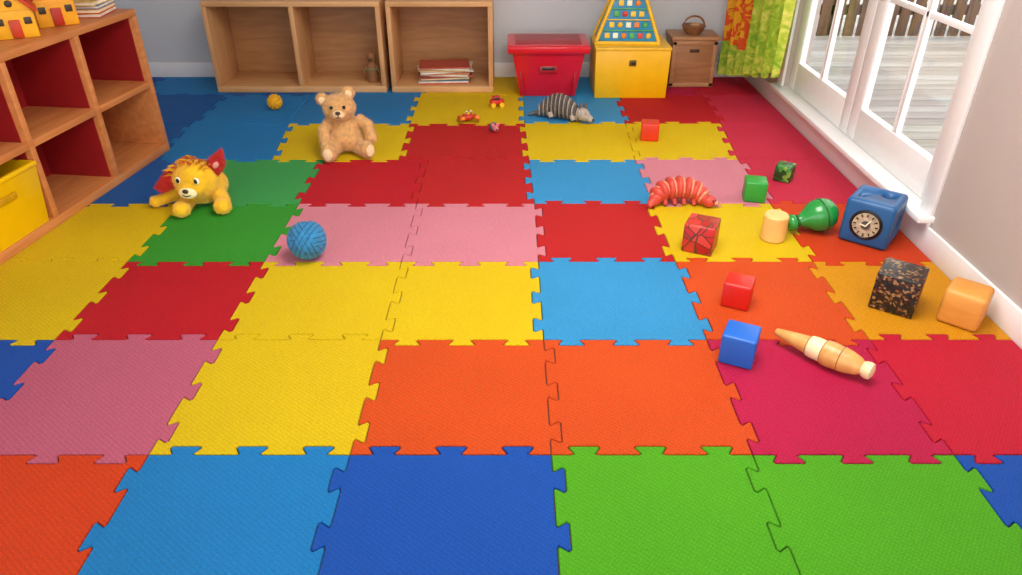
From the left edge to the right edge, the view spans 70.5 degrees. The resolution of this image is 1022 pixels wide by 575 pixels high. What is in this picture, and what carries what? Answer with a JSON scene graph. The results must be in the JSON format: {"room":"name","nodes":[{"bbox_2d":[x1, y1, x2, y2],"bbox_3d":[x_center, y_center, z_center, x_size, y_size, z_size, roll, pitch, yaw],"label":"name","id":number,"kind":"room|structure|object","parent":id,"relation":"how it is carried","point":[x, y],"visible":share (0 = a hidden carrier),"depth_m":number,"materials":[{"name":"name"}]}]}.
{"room":"children's room","nodes":[
{"label":"children's room","id":0,"kind":"room"},
{"bbox_2d":[114,0,727,61],"bbox_3d":[-0.710,-2.769,5.151,5.420,2.720,0.120,0,31,0],"label":"wall","id":1,"kind":"structure","parent":0,"point":[170,30],"depth_m":5.52,"materials":[{"name":"grey paint"}]},
{"bbox_2d":[148,62,743,76],"bbox_3d":[-0.720,-1.715,5.710,5.160,0.122,0.016,0,31,0],"label":"baseboard","id":2,"kind":"structure","parent":1,"relation":"attached to","point":[157,69],"depth_m":5.70,"materials":[{"name":"white paint"}]},
{"bbox_2d":[765,0,821,85],"bbox_3d":[1.930,-2.517,4.736,0.140,2.720,0.850,0,31,0],"label":"wall","id":3,"kind":"structure","parent":0,"point":[802,2],"depth_m":4.78,"materials":[{"name":"paint"}]},
{"bbox_2d":[717,0,795,77],"bbox_3d":[1.665,-2.377,4.639,0.084,2.220,1.012,-4,31,-6],"label":"curtain","id":4,"kind":"object","parent":3,"relation":"hanging from","point":[756,32],"visible":1,"depth_m":4.93,"materials":[{"name":"fabric"}]},
{"bbox_2d":[930,0,1021,308],"bbox_3d":[1.930,-0.305,1.083,0.140,2.720,3.770,0,31,0],"label":"wall","id":5,"kind":"structure","parent":0,"point":[978,212],"depth_m":2.79,"materials":[{"name":"paint"}]},
{"bbox_2d":[744,74,1021,348],"bbox_3d":[1.852,-0.010,2.895,0.016,0.122,6.564,0,31,0],"label":"baseboard","id":6,"kind":"structure","parent":5,"relation":"attached to","point":[1002,310],"depth_m":3.21,"materials":[{"name":"white paint"}]},
{"bbox_3d":[-0.700,0.058,3.005,5.400,0.108,6.680,0,31,0],"label":"floor","id":7,"kind":"structure","parent":0,"visible":0},
{"bbox_2d":[0,77,1021,574],"bbox_3d":[-0.720,0.036,2.923,5.128,0.010,6.564,0,31,0],"label":"mat","id":8,"kind":"object","parent":7,"relation":"on","point":[495,357],"visible":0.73,"depth_m":2.48,"materials":[{"name":"multicoloured rubber"}]},
{"bbox_2d":[0,9,169,264],"bbox_3d":[-2.361,-0.656,3.284,0.400,0.800,2.050,3,31,6],"label":"cubby shelf","id":9,"kind":"object","parent":8,"relation":"on","point":[78,101],"visible":0.88,"depth_m":3.72,"materials":[{"name":"brown wood"}]},
{"bbox_2d":[0,0,40,39],"bbox_3d":[-2.283,-1.267,3.297,0.206,0.230,0.168,-18,35,-27],"label":"house","id":10,"kind":"object","parent":9,"relation":"on","point":[17,18],"visible":1,"depth_m":3.27,"materials":[{"name":"yellow wood"}]},
{"bbox_2d":[0,159,48,252],"bbox_3d":[-2.354,-0.345,3.171,0.365,0.292,0.455,3,31,6],"label":"storage bin","id":11,"kind":"object","parent":9,"relation":"in","point":[23,210],"visible":0.98,"depth_m":3.23,"materials":[{"name":"plastic"}]},
{"bbox_2d":[30,0,79,27],"bbox_3d":[-2.252,-1.411,3.524,0.216,0.242,0.176,-24,38,-33],"label":"house","id":12,"kind":"object","parent":9,"relation":"on","point":[49,13],"visible":0.86,"depth_m":3.50,"materials":[{"name":"yellow wood"}]},
{"bbox_2d":[73,0,116,17],"bbox_3d":[-2.232,-1.475,3.786,0.240,0.078,0.247,-3,31,-4],"label":"book stack","id":13,"kind":"object","parent":9,"relation":"on","point":[84,8],"visible":0.48,"depth_m":3.71,"materials":[{"name":"white paper"}]},
{"bbox_2d":[149,147,232,217],"bbox_3d":[-1.554,-0.539,3.550,0.397,0.324,0.385,27,41,37],"label":"lion","id":14,"kind":"object","parent":8,"relation":"on","point":[193,181],"visible":1,"depth_m":3.51},
{"bbox_2d":[266,94,282,109],"bbox_3d":[-1.627,-1.279,4.978,0.107,0.107,0.107,0,31,0],"label":"ball","id":15,"kind":"object","parent":8,"relation":"on","point":[274,101],"visible":1,"depth_m":4.95,"materials":[{"name":"yellow fabric"}]},
{"bbox_2d":[200,0,391,91],"bbox_3d":[-1.545,-1.828,5.378,1.250,0.635,0.426,0,31,0],"label":"shelf unit","id":16,"kind":"object","parent":8,"relation":"on","point":[255,45],"visible":0.92,"depth_m":5.47,"materials":[{"name":"brown wood"}]},
{"bbox_2d":[363,50,380,82],"bbox_3d":[-1.035,-1.648,5.378,0.138,0.235,0.091,0,31,0],"label":"wooden figurine","id":17,"kind":"object","parent":16,"relation":"in","point":[372,70],"visible":1,"depth_m":5.36,"materials":[{"name":"brown wood"}]},
{"bbox_2d":[287,221,326,259],"bbox_3d":[-0.887,-0.206,3.145,0.169,0.171,0.171,-11,33,-17],"label":"yarn ball","id":18,"kind":"object","parent":8,"relation":"on","point":[307,240],"visible":1,"depth_m":3.09,"materials":[{"name":"blue fabric"}]},
{"bbox_2d":[315,85,377,162],"bbox_3d":[-0.950,-0.954,4.167,0.351,0.394,0.317,-4,31,-6],"label":"teddy bear","id":19,"kind":"object","parent":8,"relation":"on","point":[341,130],"visible":1,"depth_m":4.16},
{"bbox_2d":[385,0,494,91],"bbox_3d":[-0.505,-1.828,5.378,0.750,0.635,0.426,0,31,0],"label":"shelf unit","id":20,"kind":"object","parent":8,"relation":"on","point":[417,30],"visible":0.98,"depth_m":5.49,"materials":[{"name":"brown wood"}]},
{"bbox_2d":[417,59,473,84],"bbox_3d":[-0.495,-1.627,5.450,0.425,0.124,0.301,-2,31,-3],"label":"book stack","id":21,"kind":"object","parent":20,"relation":"in","point":[443,71],"visible":1,"depth_m":5.36,"materials":[{"name":"paper"}]},
{"bbox_2d":[457,110,479,120],"bbox_3d":[-0.278,-1.123,4.745,0.142,0.081,0.114,-9,32,-15],"label":"crab","id":22,"kind":"object","parent":8,"relation":"on","point":[467,116],"visible":1,"depth_m":4.74,"materials":[{"name":"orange plastic"}]},
{"bbox_2d":[489,122,498,130],"bbox_3d":[-0.112,-1.037,4.627,0.062,0.060,0.158,-9,32,-15],"label":"mouse","id":23,"kind":"object","parent":8,"relation":"on","point":[493,126],"visible":1,"depth_m":4.58,"materials":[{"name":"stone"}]},
{"bbox_2d":[489,95,503,107],"bbox_3d":[-0.098,-1.300,5.045,0.100,0.077,0.070,-6,32,-10],"label":"toy car","id":24,"kind":"object","parent":8,"relation":"on","point":[496,99],"visible":1,"depth_m":5.02,"materials":[{"name":"paint"}]},
{"bbox_2d":[507,34,590,95],"bbox_3d":[0.265,-1.630,5.303,0.579,0.374,0.424,0,31,0],"label":"storage bin","id":25,"kind":"object","parent":8,"relation":"on","point":[545,64],"visible":1,"depth_m":5.15,"materials":[{"name":"plastic"}]},
{"bbox_2d":[528,93,593,121],"bbox_3d":[0.350,-1.203,4.798,0.466,0.164,0.164,13,33,20],"label":"plush","id":26,"kind":"object","parent":8,"relation":"on","point":[559,105],"visible":1,"depth_m":4.75,"materials":[{"name":"grey fabric"}]},
{"bbox_2d":[589,35,671,97],"bbox_3d":[0.860,-1.625,5.313,0.536,0.356,0.417,0,31,0],"label":"chest","id":27,"kind":"object","parent":8,"relation":"on","point":[616,71],"visible":0.98,"depth_m":5.15,"materials":[{"name":"paint"}]},
{"bbox_2d":[593,0,659,44],"bbox_3d":[0.830,-2.034,5.082,0.466,0.580,0.268,1,31,2],"label":"toy","id":28,"kind":"object","parent":27,"relation":"on","point":[621,22],"visible":1,"depth_m":5.08,"materials":[{"name":"plastic"}]},
{"bbox_2d":[640,119,659,141],"bbox_3d":[0.860,-0.974,4.476,0.108,0.108,0.108,4,31,7],"label":"block","id":29,"kind":"object","parent":8,"relation":"on","point":[649,127],"visible":1,"depth_m":4.43,"materials":[{"name":"red paint"}]},
{"bbox_2d":[647,175,718,208],"bbox_3d":[0.859,-0.489,3.644,0.364,0.138,0.166,0,31,0],"label":"toy","id":30,"kind":"object","parent":8,"relation":"on","point":[672,188],"visible":1,"depth_m":3.61,"materials":[{"name":"plastic"}]},
{"bbox_2d":[665,29,720,86],"bbox_3d":[1.355,-1.737,5.483,0.356,0.370,0.270,0,31,0],"label":"wooden storage box","id":31,"kind":"object","parent":8,"relation":"on","point":[693,57],"visible":0.94,"depth_m":5.38,"materials":[{"name":"brown wood"}]},
{"bbox_2d":[682,15,705,34],"bbox_3d":[1.350,-1.942,5.336,0.176,0.132,0.176,0,31,0],"label":"basket","id":32,"kind":"object","parent":31,"relation":"on","point":[694,28],"visible":1,"depth_m":5.31,"materials":[{"name":"brown wicker"}]},
{"bbox_2d":[681,213,720,255],"bbox_3d":[0.850,-0.238,3.236,0.134,0.134,0.134,14,34,22],"label":"block","id":33,"kind":"object","parent":8,"relation":"on","point":[701,232],"visible":1,"depth_m":3.19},
{"bbox_2d":[721,272,755,310],"bbox_3d":[0.894,0.014,2.846,0.106,0.106,0.106,14,34,22],"label":"block","id":34,"kind":"object","parent":8,"relation":"on","point":[738,288],"visible":1,"depth_m":2.81,"materials":[{"name":"paint"}]},
{"bbox_2d":[718,319,761,369],"bbox_3d":[0.801,0.199,2.532,0.116,0.116,0.116,14,34,22],"label":"block","id":35,"kind":"object","parent":8,"relation":"on","point":[740,340],"visible":1,"depth_m":2.49,"materials":[{"name":"paint"}]},
{"bbox_2d":[742,175,767,202],"bbox_3d":[1.248,-0.505,3.701,0.108,0.108,0.108,6,32,10],"label":"block","id":36,"kind":"object","parent":8,"relation":"on","point":[755,187],"visible":1,"depth_m":3.66,"materials":[{"name":"paint"}]},
{"bbox_2d":[760,209,789,243],"bbox_3d":[1.208,-0.280,3.314,0.110,0.125,0.110,0,31,0],"label":"block","id":37,"kind":"object","parent":8,"relation":"on","point":[775,222],"visible":1,"depth_m":3.28,"materials":[{"name":"beige wood"}]},
{"bbox_2d":[773,160,795,182],"bbox_3d":[1.484,-0.627,3.921,0.090,0.090,0.090,20,36,29],"label":"block","id":38,"kind":"object","parent":8,"relation":"on","point":[784,171],"visible":1,"depth_m":3.89,"materials":[{"name":"green wood"}]},
{"bbox_2d":[787,198,838,231],"bbox_3d":[1.405,-0.342,3.379,0.239,0.158,0.157,5,32,8],"label":"pin","id":39,"kind":"object","parent":8,"relation":"on","point":[820,214],"visible":0.89,"depth_m":3.33,"materials":[{"name":"green plastic"}]},
{"bbox_2d":[775,328,875,378],"bbox_3d":[1.085,0.221,2.517,0.350,0.093,0.093,27,40,36],"label":"pin","id":40,"kind":"object","parent":8,"relation":"on","point":[838,357],"visible":1,"depth_m":2.47,"materials":[{"name":"brown wood"}]},
{"bbox_2d":[838,184,907,249],"bbox_3d":[1.648,-0.320,3.295,0.212,0.212,0.226,23,38,33],"label":"cube","id":41,"kind":"object","parent":8,"relation":"on","point":[872,217],"visible":1,"depth_m":3.23,"materials":[{"name":"blue plastic"}]},
{"bbox_2d":[868,257,929,318],"bbox_3d":[1.512,0.000,2.820,0.158,0.158,0.158,20,37,30],"label":"block","id":42,"kind":"object","parent":8,"relation":"on","point":[898,287],"visible":1,"depth_m":2.77,"materials":[{"name":"speckled terrazzo stone"}]},
{"bbox_2d":[936,277,994,331],"bbox_3d":[1.716,0.061,2.732,0.143,0.143,0.143,24,39,34],"label":"wooden block","id":43,"kind":"object","parent":8,"relation":"on","point":[965,303],"visible":1,"depth_m":2.69,"materials":[{"name":"orange wood"}]},
{"bbox_3d":[1.930,-2.760,2.946,0.140,0.450,1.960,0,31,0],"label":"wall","id":44,"kind":"structure","parent":0,"visible":0},
{"bbox_2d":[789,0,878,133],"bbox_3d":[1.885,-1.970,3.997,0.099,1.986,0.975,0,31,0],"label":"door","id":45,"kind":"structure","parent":44,"relation":"in","point":[832,102],"depth_m":4.33,"materials":[{"name":"white paint"}]},
{"bbox_2d":[769,0,1005,225],"bbox_3d":[1.875,-1.734,3.567,0.170,2.129,2.160,0,31,0],"label":"trim","id":46,"kind":"structure","parent":44,"relation":"attached to","point":[921,211],"depth_m":3.18,"materials":[{"name":"white paint"}]},
{"bbox_2d":[846,0,986,199],"bbox_3d":[1.885,-1.463,3.159,0.099,1.986,0.975,0,31,0],"label":"door","id":47,"kind":"structure","parent":44,"relation":"in","point":[907,161],"depth_m":3.54,"materials":[{"name":"white paint"}]},
{"bbox_3d":[6.000,-3.521,9.559,28.000,0.200,40.000,0,31,0],"label":"ground","id":48,"kind":"structure","parent":0,"visible":0},
{"bbox_2d":[809,0,982,155],"bbox_3d":[5.505,-2.197,6.851,6.990,0.060,9.997,0,31,0],"label":"wooden deck","id":49,"kind":"object","parent":48,"relation":"on","point":[943,58],"visible":0.02,"depth_m":6.22,"materials":[{"name":"white wood"}]},
{"bbox_2d":[816,0,981,35],"bbox_3d":[5.553,-3.240,7.116,6.985,1.450,0.130,0,31,0],"label":"fence","id":50,"kind":"object","parent":49,"relation":"on","point":[854,8],"visible":0.35,"depth_m":7.34,"materials":[{"name":"brown wood"}]}
]}

